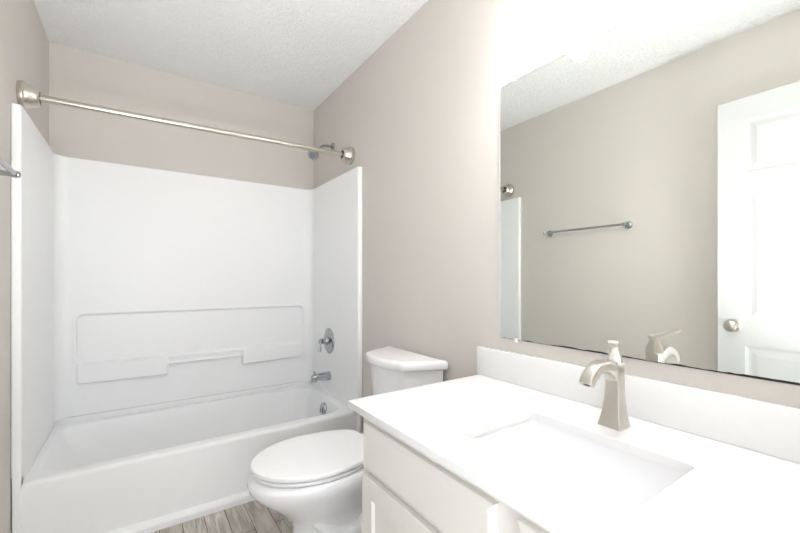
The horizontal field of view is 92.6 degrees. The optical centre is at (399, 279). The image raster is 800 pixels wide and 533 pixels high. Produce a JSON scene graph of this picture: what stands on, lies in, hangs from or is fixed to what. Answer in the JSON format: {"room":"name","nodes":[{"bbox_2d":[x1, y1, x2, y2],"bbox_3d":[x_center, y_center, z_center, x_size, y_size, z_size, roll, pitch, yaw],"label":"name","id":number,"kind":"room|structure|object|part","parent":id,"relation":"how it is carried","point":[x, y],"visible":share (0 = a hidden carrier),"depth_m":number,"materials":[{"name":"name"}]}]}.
{"room":"bathroom","nodes":[
{"label":"bathroom","id":0,"kind":"room"},
{"bbox_2d":[0,0,48,532],"bbox_3d":[-1.144,-0.086,0.863,0.100,2.440,3.126,0,0,-34],"label":"wall","id":1,"kind":"structure","parent":0,"point":[24,43],"depth_m":1.45,"materials":[{"name":"beige paint"}]},
{"bbox_2d":[0,158,20,177],"bbox_3d":[-1.151,-0.353,1.032,0.078,0.050,0.627,0,0,-34],"label":"towel bar","id":2,"kind":"object","parent":1,"relation":"attached to","point":[10,172],"visible":1,"depth_m":1.26,"materials":[{"name":"silver metal"}]},
{"bbox_3d":[-1.314,-0.353,1.270,0.078,0.050,0.050,0,0,-34],"label":"post","id":3,"kind":"part","parent":2,"relation":"part of","materials":[{"name":"silver metal"}]},
{"bbox_2d":[16,80,354,164],"bbox_3d":[-0.941,-0.774,2.006,1.526,0.134,0.112,0,0,-34],"label":"curtain rod","id":4,"kind":"object","parent":1,"relation":"attached to","point":[28,96],"visible":0.97,"depth_m":1.82,"materials":[{"name":"silver metal"}]},
{"bbox_3d":[-0.941,-0.774,2.006,1.448,0.052,0.030,0,0,-34],"label":"rod","id":5,"kind":"part","parent":4,"relation":"part of","materials":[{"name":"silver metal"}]},
{"bbox_2d":[49,42,313,189],"bbox_3d":[-1.327,-0.086,2.571,1.527,2.440,0.100,0,0,-34],"label":"wall","id":6,"kind":"structure","parent":0,"point":[78,75],"depth_m":2.42,"materials":[{"name":"beige paint"}]},
{"bbox_2d":[11,103,361,478],"bbox_3d":[-1.077,0.046,2.205,1.525,1.446,0.784,0,0,-34],"label":"tub surround","id":7,"kind":"object","parent":6,"relation":"attached to","point":[132,286],"visible":1,"depth_m":2.34,"materials":[{"name":"white plastic"}]},
{"bbox_3d":[-1.677,0.045,1.808,0.085,1.446,0.762,0,0,-34],"label":"panel","id":8,"kind":"part","parent":7,"relation":"part of","materials":[{"name":"white plastic"}]},
{"bbox_3d":[-1.289,0.045,2.515,1.355,1.444,0.032,0,0,-34],"label":"panel","id":9,"kind":"part","parent":7,"relation":"part of","materials":[{"name":"white plastic"}]},
{"bbox_2d":[311,371,330,382],"bbox_3d":[-0.541,0.662,2.604,0.129,0.074,0.062,0,0,-34],"label":"tub spout","id":10,"kind":"object","parent":7,"relation":"attached to","point":[326,376],"visible":1,"depth_m":2.58,"materials":[{"name":"silver metal"}]},
{"bbox_2d":[318,328,333,353],"bbox_3d":[-0.532,0.426,2.619,0.097,0.176,0.176,0,0,-34],"label":"shower valve","id":11,"kind":"object","parent":7,"relation":"attached to","point":[327,340],"visible":1,"depth_m":2.61,"materials":[{"name":"silver metal"}]},
{"bbox_3d":[-0.539,0.450,2.590,0.026,0.087,0.066,0,0,11],"label":"lever handle","id":12,"kind":"part","parent":11,"relation":"part of","materials":[{"name":"silver metal"}]},
{"bbox_3d":[-0.482,0.045,2.612,0.085,1.446,0.784,0,0,-34],"label":"panel","id":13,"kind":"part","parent":7,"relation":"part of","materials":[{"name":"white plastic"}]},
{"bbox_2d":[152,500,291,532],"bbox_3d":[-0.473,1.164,1.322,1.727,0.060,3.126,0,0,-34],"label":"floor","id":14,"kind":"structure","parent":0,"point":[252,516],"depth_m":1.78,"materials":[{"name":"grey wood"}]},
{"bbox_2d":[12,380,361,532],"bbox_3d":[-1.076,0.951,2.205,1.521,0.365,0.779,0,0,-34],"label":"bathtub","id":15,"kind":"object","parent":14,"relation":"on","point":[154,467],"visible":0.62,"depth_m":1.90,"materials":[{"name":"white plastic"}]},
{"bbox_3d":[-0.512,0.867,2.551,0.028,0.082,0.082,0,0,-34],"label":"overflow plate","id":16,"kind":"part","parent":15,"relation":"part of","materials":[{"name":"silver metal"}]},
{"bbox_2d":[247,346,447,532],"bbox_3d":[-0.240,0.743,1.627,0.775,0.783,0.462,0,0,-34],"label":"toilet","id":17,"kind":"object","parent":14,"relation":"on","point":[314,480],"visible":0.62,"depth_m":1.48,"materials":[{"name":"white ceramic"}]},
{"bbox_3d":[-0.348,0.710,1.553,0.490,0.022,0.384,0,0,-34],"label":"seat lid","id":18,"kind":"part","parent":17,"relation":"part of","materials":[{"name":"white plastic"}]},
{"bbox_3d":[-0.351,0.733,1.551,0.468,0.014,0.368,0,0,-34],"label":"seat","id":19,"kind":"part","parent":17,"relation":"part of","materials":[{"name":"white plastic"}]},
{"bbox_3d":[-0.010,0.569,1.784,0.206,0.350,0.414,0,0,-34],"label":"tank","id":20,"kind":"part","parent":17,"relation":"part of","materials":[{"name":"white ceramic"}]},
{"bbox_3d":[-0.016,0.372,1.780,0.232,0.042,0.462,0,0,-34],"label":"tank lid","id":21,"kind":"part","parent":17,"relation":"part of","materials":[{"name":"white ceramic"}]},
{"bbox_2d":[362,417,551,532],"bbox_3d":[0.427,0.764,0.853,0.568,0.740,1.131,0,0,-34],"label":"vanity cabinet","id":22,"kind":"object","parent":14,"relation":"on","point":[405,490],"visible":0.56,"depth_m":0.92,"materials":[{"name":"white paint"}]},
{"bbox_3d":[0.037,0.796,0.936,0.018,0.436,0.508,0,0,-34],"label":"door","id":23,"kind":"part","parent":22,"relation":"part of","materials":[{"name":"white paint"}]},
{"bbox_3d":[0.038,0.495,0.937,0.018,0.134,0.508,0,0,-34],"label":"drawer","id":24,"kind":"part","parent":22,"relation":"part of","materials":[{"name":"white paint"}]},
{"bbox_3d":[0.358,0.495,0.468,0.018,0.134,0.518,0,0,-34],"label":"drawer","id":25,"kind":"part","parent":22,"relation":"part of","materials":[{"name":"white paint"}]},
{"bbox_2d":[348,374,799,532],"bbox_3d":[0.411,0.383,0.860,0.589,0.021,1.161,0,0,-34],"label":"countertop","id":26,"kind":"structure","parent":22,"relation":"on","point":[725,487],"depth_m":0.78,"materials":[{"name":"white stone"}]},
{"bbox_2d":[470,419,686,511],"bbox_3d":[0.368,0.461,0.844,0.322,0.134,0.431,0,0,-34],"label":"sink","id":27,"kind":"object","parent":26,"relation":"in","point":[622,480],"visible":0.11,"depth_m":0.94,"materials":[{"name":"white ceramic"}]},
{"bbox_2d":[579,340,629,430],"bbox_3d":[0.503,0.259,0.935,0.162,0.226,0.071,0,0,-34],"label":"faucet","id":28,"kind":"object","parent":26,"relation":"on","point":[614,415],"visible":1,"depth_m":0.95,"materials":[{"name":"silver metal"}]},
{"bbox_3d":[0.496,0.246,0.939,0.153,0.092,0.033,0,0,-34],"label":"spout","id":29,"kind":"part","parent":28,"relation":"part of","materials":[{"name":"silver metal"}]},
{"bbox_3d":[0.531,0.159,0.948,0.025,0.025,0.094,0,0,32],"label":"lever","id":30,"kind":"part","parent":28,"relation":"part of","materials":[{"name":"silver metal"}]},
{"bbox_3d":[0.548,0.188,0.975,0.034,0.046,0.034,0,0,32],"label":"handle","id":31,"kind":"part","parent":28,"relation":"part of","materials":[{"name":"silver metal"}]},
{"bbox_2d":[33,0,427,110],"bbox_3d":[-0.473,-1.336,1.322,1.727,0.060,3.126,0,0,-34],"label":"ceiling","id":32,"kind":"structure","parent":0,"point":[298,53],"depth_m":2.06,"materials":[{"name":"white paint"}]},
{"bbox_2d":[314,0,799,432],"bbox_3d":[0.199,-0.086,1.781,0.100,2.440,3.126,0,0,-34],"label":"wall","id":33,"kind":"structure","parent":0,"point":[420,117],"depth_m":1.71,"materials":[{"name":"beige paint"}]},
{"bbox_2d":[308,143,334,159],"bbox_3d":[-0.531,-0.875,2.596,0.199,0.153,0.075,0,0,-43],"label":"showerhead","id":34,"kind":"object","parent":33,"relation":"attached to","point":[312,155],"visible":0.79,"depth_m":2.56,"materials":[{"name":"silver metal"}]},
{"bbox_3d":[-0.521,-0.900,2.630,0.118,0.059,0.017,0,0,-34],"label":"arm","id":35,"kind":"part","parent":34,"relation":"part of","materials":[{"name":"silver metal"}]},
{"bbox_2d":[477,346,799,462],"bbox_3d":[0.642,0.318,1.025,0.021,0.108,1.173,0,0,-34],"label":"backsplash","id":36,"kind":"structure","parent":33,"relation":"attached to","point":[773,429],"depth_m":0.94,"materials":[{"name":"white stone"}]},
{"bbox_2d":[500,0,799,385],"bbox_3d":[0.645,-0.249,1.034,0.008,0.950,0.962,0,0,-34],"label":"mirror","id":37,"kind":"object","parent":33,"relation":"attached to","point":[650,167],"visible":1,"depth_m":0.98,"materials":[{"name":"clear mirror"}]}
]}

